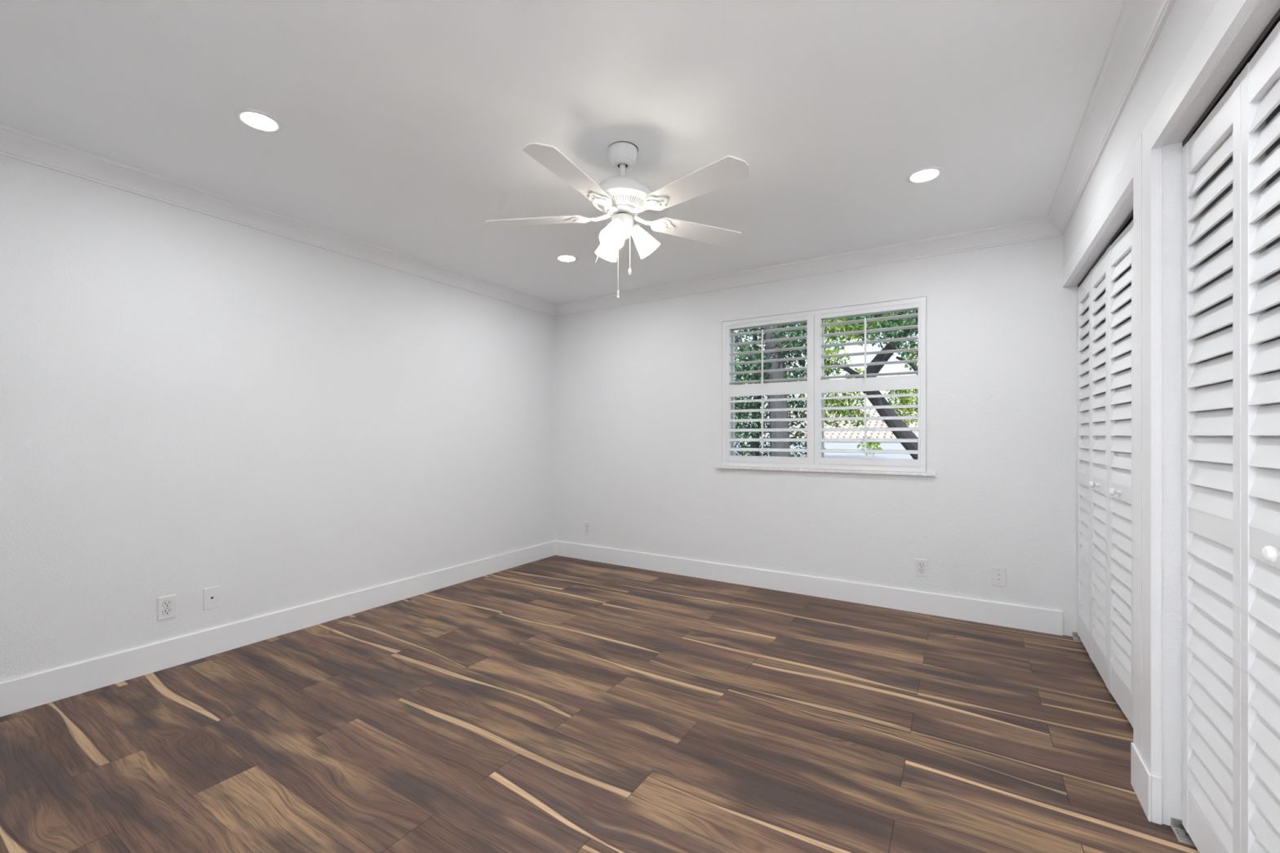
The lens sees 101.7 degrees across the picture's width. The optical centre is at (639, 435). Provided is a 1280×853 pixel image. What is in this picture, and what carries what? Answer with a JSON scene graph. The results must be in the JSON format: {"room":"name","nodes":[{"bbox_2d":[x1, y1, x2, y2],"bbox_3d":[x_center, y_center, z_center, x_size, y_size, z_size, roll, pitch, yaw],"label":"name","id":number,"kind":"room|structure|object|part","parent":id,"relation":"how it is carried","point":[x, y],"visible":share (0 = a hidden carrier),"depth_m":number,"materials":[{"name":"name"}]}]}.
{"room":"empty bedroom","nodes":[
{"label":"empty bedroom","id":0,"kind":"room"},
{"bbox_2d":[0,154,555,682],"bbox_3d":[-2.294,-0.050,2.918,0.150,2.440,5.621,0,0,32],"label":"wall","id":1,"kind":"structure","parent":0,"point":[192,402],"depth_m":2.82,"materials":[{"name":"paint"}]},
{"bbox_2d":[157,594,176,621],"bbox_3d":[-2.381,0.867,2.627,0.009,0.115,0.073,0,0,32],"label":"wall outlet","id":2,"kind":"object","parent":1,"relation":"attached to","point":[166,606],"visible":1,"depth_m":2.62,"materials":[{"name":"plastic"}]},
{"bbox_2d":[162,608,172,615],"bbox_3d":[-2.380,0.886,2.627,0.001,0.031,0.037,0,0,32],"label":"receptacle","id":3,"kind":"object","parent":2,"relation":"attached to","point":[166,611],"depth_m":2.63,"materials":[{"name":"plastic"}]},
{"bbox_2d":[162,600,172,607],"bbox_3d":[-2.380,0.848,2.627,0.001,0.031,0.037,0,0,32],"label":"receptacle","id":4,"kind":"object","parent":2,"relation":"attached to","point":[165,603],"depth_m":2.63,"materials":[{"name":"plastic"}]},
{"bbox_2d":[203,585,220,610],"bbox_3d":[-2.284,0.868,2.785,0.007,0.115,0.073,0,0,32],"label":"cable plate","id":5,"kind":"object","parent":1,"relation":"attached to","point":[211,596],"visible":1,"depth_m":2.78,"materials":[{"name":"plastic"}]},
{"bbox_2d":[0,540,555,716],"bbox_3d":[-1.869,1.099,3.442,0.015,0.141,3.961,0,0,32],"label":"baseboard","id":6,"kind":"structure","parent":1,"relation":"attached to","point":[34,690],"depth_m":2.82,"materials":[{"name":"paint"}]},
{"bbox_2d":[0,124,555,315],"bbox_3d":[-1.840,-1.223,3.424,0.085,0.094,3.961,0,0,32],"label":"crown molding","id":7,"kind":"structure","parent":1,"relation":"attached to","point":[15,144],"depth_m":2.79,"materials":[{"name":"paint"}]},
{"bbox_2d":[0,0,1125,303],"bbox_3d":[-0.283,-1.330,1.663,4.890,0.120,5.621,0,0,32],"label":"ceiling","id":8,"kind":"structure","parent":0,"point":[407,124],"depth_m":2.01,"materials":[{"name":"paint"}]},
{"bbox_2d":[233,107,284,133],"bbox_3d":[-1.531,-1.267,2.100,0.166,0.006,0.166,0,0,32],"label":"recessed light","id":9,"kind":"object","parent":8,"relation":"in","point":[255,119],"visible":1,"depth_m":2.09,"materials":[{"name":"paint"}]},
{"bbox_2d":[555,253,577,262],"bbox_3d":[-0.518,-1.267,3.724,0.166,0.006,0.166,0,0,32],"label":"recessed light","id":10,"kind":"object","parent":8,"relation":"in","point":[566,258],"visible":1,"depth_m":3.72,"materials":[{"name":"paint"}]},
{"bbox_2d":[484,141,749,297],"bbox_3d":[-0.078,-0.940,2.269,1.219,0.660,1.198,0,0,32],"label":"ceiling fan","id":11,"kind":"object","parent":8,"relation":"hanging from","point":[622,197],"visible":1,"depth_m":2.22,"materials":[{"name":"white metal"}]},
{"bbox_3d":[-0.476,-0.976,2.371,0.465,0.030,0.135,0,0,8],"label":"blade","id":12,"kind":"part","parent":11,"relation":"part of","materials":[{"name":"white wood"}]},
{"bbox_3d":[-0.254,-0.976,1.946,0.135,0.030,0.465,0,0,26],"label":"blade","id":13,"kind":"part","parent":11,"relation":"part of","materials":[{"name":"white wood"}]},
{"bbox_3d":[-0.140,-0.864,2.391,0.108,0.138,0.131,0,0,-40],"label":"lamp shade","id":14,"kind":"part","parent":11,"relation":"part of","materials":[{"name":"white glass"}]},
{"bbox_3d":[-0.141,-0.976,2.713,0.135,0.030,0.465,0,0,-10],"label":"blade","id":15,"kind":"part","parent":11,"relation":"part of","materials":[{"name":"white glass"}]},
{"bbox_3d":[-0.109,-0.864,2.214,0.108,0.138,0.131,0,0,20],"label":"lamp shade","id":16,"kind":"part","parent":11,"relation":"part of","materials":[{"name":"white glass"}]},
{"bbox_3d":[-0.102,-0.883,2.232,0.046,0.069,0.062,0,0,20],"label":"light bulb","id":17,"kind":"part","parent":11,"relation":"part of","materials":[{"name":"white glass"}]},
{"bbox_3d":[-0.041,-0.818,2.310,0.003,0.152,0.003,0,0,32],"label":"pull chain","id":18,"kind":"part","parent":11,"relation":"part of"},
{"bbox_3d":[0.029,-0.864,2.329,0.131,0.138,0.108,0,0,-10],"label":"lamp shade","id":19,"kind":"part","parent":11,"relation":"part of","materials":[{"name":"white glass"}]},
{"bbox_3d":[0.218,-0.976,2.026,0.465,0.030,0.135,0,0,44],"label":"blade","id":20,"kind":"part","parent":11,"relation":"part of","materials":[{"name":"white wood"}]},
{"bbox_3d":[0.288,-0.976,2.500,0.465,0.030,0.135,0,0,-28],"label":"blade","id":21,"kind":"part","parent":11,"relation":"part of","materials":[{"name":"white wood"}]},
{"bbox_2d":[905,166,944,183],"bbox_3d":[1.390,-1.267,2.537,0.166,0.006,0.166,0,0,32],"label":"recessed light","id":22,"kind":"object","parent":8,"relation":"in","point":[928,174],"visible":1,"depth_m":2.53,"materials":[{"name":"paint"}]},
{"bbox_2d":[0,555,1199,852],"bbox_3d":[-0.283,1.230,1.663,4.890,0.120,5.621,0,0,32],"label":"floor","id":23,"kind":"structure","parent":0,"point":[555,704],"depth_m":2.04,"materials":[{"name":"brown wood"}]},
{"bbox_2d":[1071,631,1081,641],"bbox_3d":[2.526,1.155,2.990,0.054,0.030,0.070,0,0,32],"label":"bracket","id":24,"kind":"object","parent":23,"relation":"on","point":[1074,634],"depth_m":3.01,"materials":[{"name":"metal"}]},
{"bbox_2d":[1170,817,1195,847],"bbox_3d":[1.595,1.155,1.515,0.054,0.030,0.070,0,0,32],"label":"bracket","id":25,"kind":"object","parent":23,"relation":"on","point":[1182,836],"depth_m":1.53,"materials":[{"name":"metal"}]},
{"bbox_2d":[555,235,1131,636],"bbox_3d":[1.226,-0.050,3.939,4.740,2.440,0.160,0,0,32],"label":"wall","id":26,"kind":"structure","parent":0,"point":[638,387],"depth_m":3.61,"materials":[{"name":"paint"}]},
{"bbox_2d":[584,521,590,534],"bbox_3d":[-0.490,0.870,4.911,0.073,0.115,0.009,0,0,32],"label":"wall outlet","id":27,"kind":"object","parent":26,"relation":"attached to","point":[587,525],"visible":1,"depth_m":4.91,"materials":[{"name":"plastic"}]},
{"bbox_2d":[555,540,1062,635],"bbox_3d":[0.825,1.099,4.086,3.905,0.141,0.015,0,0,32],"label":"baseboard","id":28,"kind":"structure","parent":26,"relation":"attached to","point":[1050,621],"depth_m":3.70,"materials":[{"name":"paint"}]},
{"bbox_2d":[555,217,1062,315],"bbox_3d":[0.808,-1.223,4.056,3.909,0.094,0.085,0,0,32],"label":"crown molding","id":29,"kind":"structure","parent":26,"relation":"attached to","point":[1039,228],"depth_m":3.69,"materials":[{"name":"paint"}]},
{"bbox_2d":[715,308,934,475],"bbox_3d":[1.313,-0.328,3.861,1.537,1.182,0.171,0,0,32],"label":"window","id":30,"kind":"structure","parent":26,"relation":"in","point":[732,338],"depth_m":3.89,"materials":[{"name":"wood"}]},
{"bbox_3d":[1.044,-0.342,4.105,0.671,1.095,0.030,0,0,32],"label":"sash","id":31,"kind":"part","parent":30,"relation":"part of","materials":[{"name":"white wood"}]},
{"bbox_2d":[722,297,926,472],"bbox_3d":[1.283,-0.340,3.815,1.443,1.159,0.078,0,0,32],"label":"plantation shutter","id":32,"kind":"object","parent":30,"relation":"attached to","point":[815,386],"visible":1,"depth_m":3.77,"materials":[{"name":"paint"}]},
{"bbox_3d":[0.946,-0.082,3.991,0.012,0.420,0.019,0,0,32],"label":"tilt rod","id":33,"kind":"part","parent":32,"relation":"part of","materials":[{"name":"paint"}]},
{"bbox_3d":[0.946,-0.609,3.991,0.012,0.412,0.019,0,0,32],"label":"tilt rod","id":34,"kind":"part","parent":32,"relation":"part of","materials":[{"name":"paint"}]},
{"bbox_3d":[0.996,-0.338,4.002,0.684,1.088,0.030,0,0,32],"label":"shutter panel","id":35,"kind":"part","parent":32,"relation":"part of","materials":[{"name":"paint"}]},
{"bbox_3d":[1.566,-0.082,3.604,0.012,0.420,0.019,0,0,32],"label":"tilt rod","id":36,"kind":"part","parent":32,"relation":"part of","materials":[{"name":"paint"}]},
{"bbox_3d":[1.566,-0.609,3.604,0.012,0.412,0.019,0,0,32],"label":"tilt rod","id":37,"kind":"part","parent":32,"relation":"part of","materials":[{"name":"paint"}]},
{"bbox_3d":[1.577,-0.338,3.639,0.684,1.088,0.030,0,0,32],"label":"shutter panel","id":38,"kind":"part","parent":32,"relation":"part of","materials":[{"name":"paint"}]},
{"bbox_3d":[1.301,0.252,3.842,1.537,0.022,0.126,0,0,32],"label":"sill","id":39,"kind":"part","parent":30,"relation":"part of","materials":[{"name":"stone"}]},
{"bbox_3d":[1.648,-0.342,3.728,0.672,1.095,0.030,0,0,32],"label":"sash","id":40,"kind":"part","parent":30,"relation":"part of","materials":[{"name":"white wood"}]},
{"bbox_2d":[915,558,927,577],"bbox_3d":[1.865,0.873,3.441,0.073,0.115,0.009,0,0,32],"label":"wall outlet","id":41,"kind":"object","parent":26,"relation":"attached to","point":[921,565],"visible":1,"depth_m":3.44,"materials":[{"name":"plastic"}]},
{"bbox_2d":[918,568,924,573],"bbox_3d":[1.863,0.892,3.439,0.037,0.031,0.003,0,0,32],"label":"receptacle","id":42,"kind":"object","parent":41,"relation":"attached to","point":[920,570],"depth_m":3.44,"materials":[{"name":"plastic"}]},
{"bbox_2d":[918,562,924,567],"bbox_3d":[1.863,0.854,3.439,0.037,0.031,0.003,0,0,32],"label":"receptacle","id":43,"kind":"object","parent":41,"relation":"attached to","point":[920,564],"depth_m":3.44,"materials":[{"name":"plastic"}]},
{"bbox_2d":[991,566,1005,586],"bbox_3d":[2.221,0.870,3.217,0.073,0.115,0.011,0,0,32],"label":"jack plate","id":44,"kind":"object","parent":26,"relation":"attached to","point":[998,574],"visible":1,"depth_m":3.22,"materials":[{"name":"plastic"}]},
{"bbox_2d":[1062,0,1279,826],"bbox_3d":[1.442,-0.050,1.304,0.100,2.440,4.081,0,0,32],"label":"wall","id":45,"kind":"structure","parent":0,"point":[1186,19],"depth_m":1.56,"materials":[{"name":"paint"}]},
{"bbox_2d":[1077,209,1133,287],"bbox_3d":[2.142,-0.865,2.360,0.027,0.016,1.545,0,0,32],"label":"closet track","id":46,"kind":"object","parent":45,"relation":"attached to","point":[1130,217],"visible":0.27,"depth_m":2.28,"materials":[{"name":"metal"}]},
{"bbox_2d":[1077,248,1107,688],"bbox_3d":[2.332,0.149,2.695,0.065,2.005,0.764,0,0,32],"label":"door","id":47,"kind":"structure","parent":46,"relation":"hanging from","point":[1092,437],"depth_m":2.65,"materials":[{"name":"paint"}]},
{"bbox_3d":[2.449,0.149,2.848,0.028,2.005,0.381,0,0,32],"label":"panel","id":48,"kind":"part","parent":47,"relation":"part of","materials":[{"name":"paint"}]},
{"bbox_3d":[2.218,0.238,2.540,0.038,0.034,0.034,0,0,32],"label":"knob","id":49,"kind":"part","parent":47,"relation":"part of","materials":[{"name":"paint"}]},
{"bbox_3d":[2.244,0.149,2.524,0.028,2.005,0.381,0,0,32],"label":"panel","id":50,"kind":"part","parent":47,"relation":"part of","materials":[{"name":"paint"}]},
{"bbox_2d":[1107,219,1133,727],"bbox_3d":[1.928,0.149,2.037,0.070,2.005,0.763,0,0,32],"label":"door","id":51,"kind":"structure","parent":46,"relation":"hanging from","point":[1120,252],"depth_m":2.21,"materials":[{"name":"paint"}]},
{"bbox_3d":[2.016,0.238,2.207,0.038,0.034,0.034,0,0,30],"label":"knob","id":52,"kind":"part","parent":51,"relation":"part of","materials":[{"name":"paint"}]},
{"bbox_2d":[1046,0,1175,235],"bbox_3d":[1.396,-1.223,1.405,0.087,0.094,3.961,0,0,32],"label":"crown molding","id":53,"kind":"structure","parent":45,"relation":"attached to","point":[1140,24],"depth_m":1.86,"materials":[{"name":"paint"}]},
{"bbox_2d":[1130,742,1161,825],"bbox_3d":[1.612,1.099,1.657,0.030,0.141,0.203,0,0,32],"label":"baseboard","id":54,"kind":"structure","parent":45,"relation":"attached to","point":[1147,787],"depth_m":1.60,"materials":[{"name":"paint"}]},
{"bbox_2d":[1062,0,1261,824],"bbox_3d":[1.599,0.102,1.629,0.031,2.137,3.364,0,0,32],"label":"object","id":55,"kind":"structure","parent":45,"relation":"attached to","point":[1228,18],"depth_m":1.59,"materials":[{"name":"paint"}]},
{"bbox_2d":[1182,8,1279,146],"bbox_3d":[1.217,-0.865,0.895,0.027,0.016,1.524,0,0,32],"label":"closet track","id":56,"kind":"object","parent":45,"relation":"attached to","point":[1271,25],"visible":0.45,"depth_m":1.24,"materials":[{"name":"metal"}]},
{"bbox_2d":[1182,20,1279,852],"bbox_3d":[1.408,0.149,1.226,0.066,2.005,0.754,0,0,32],"label":"door","id":57,"kind":"structure","parent":56,"relation":"hanging from","point":[1231,457],"depth_m":1.28,"materials":[{"name":"paint"}]},
{"bbox_3d":[1.524,0.149,1.377,0.028,2.005,0.376,0,0,32],"label":"panel","id":58,"kind":"part","parent":57,"relation":"part of","materials":[{"name":"paint"}]},
{"bbox_3d":[1.322,0.149,1.057,0.028,2.005,0.376,0,0,33],"label":"panel","id":59,"kind":"part","parent":57,"relation":"part of","materials":[{"name":"paint"}]},
{"bbox_3d":[1.275,0.238,1.042,0.038,0.034,0.034,0,0,33],"label":"knob","id":60,"kind":"part","parent":57,"relation":"part of","materials":[{"name":"paint"}]},
{"bbox_2d":[1200,103,1279,411],"bbox_3d":[1.962,-0.050,1.446,0.611,2.440,0.090,0,0,32],"label":"wall","id":61,"kind":"structure","parent":0,"point":[1274,113],"depth_m":1.54,"materials":[{"name":"paint"}]},
{"label":"outside","id":62,"kind":"structure","parent":0,"visible":0},
{"bbox_3d":[14.075,4.220,29.002,60.000,0.200,55.889,0,0,32],"label":"ground","id":63,"kind":"structure","parent":62,"visible":0},
{"bbox_2d":[734,320,834,457],"bbox_3d":[1.845,-0.127,10.317,4.198,8.497,2.729,0,0,32],"label":"tree","id":64,"kind":"object","parent":63,"relation":"on","point":[794,333],"visible":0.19,"depth_m":9.28,"materials":[{"name":"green plant"}]},
{"bbox_2d":[734,404,917,459],"bbox_3d":[10.047,1.292,19.810,14.900,5.657,20.850,0,0,32],"label":"house","id":65,"kind":"structure","parent":63,"relation":"on","point":[873,412],"depth_m":22.44,"materials":[{"name":"paint"}]},
{"bbox_2d":[800,310,917,459],"bbox_3d":[4.208,0.372,7.981,4.083,7.614,1.638,0,0,32],"label":"tree","id":66,"kind":"object","parent":63,"relation":"on","point":[882,357],"visible":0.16,"depth_m":8.18,"materials":[{"name":"green plant"}]},
{"bbox_2d":[825,310,917,358],"bbox_3d":[4.473,-0.085,9.482,3.800,8.419,5.591,0,0,32],"label":"tree","id":67,"kind":"object","parent":63,"relation":"on","point":[893,323],"visible":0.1,"depth_m":7.21,"materials":[{"name":"green plant"}]}
]}

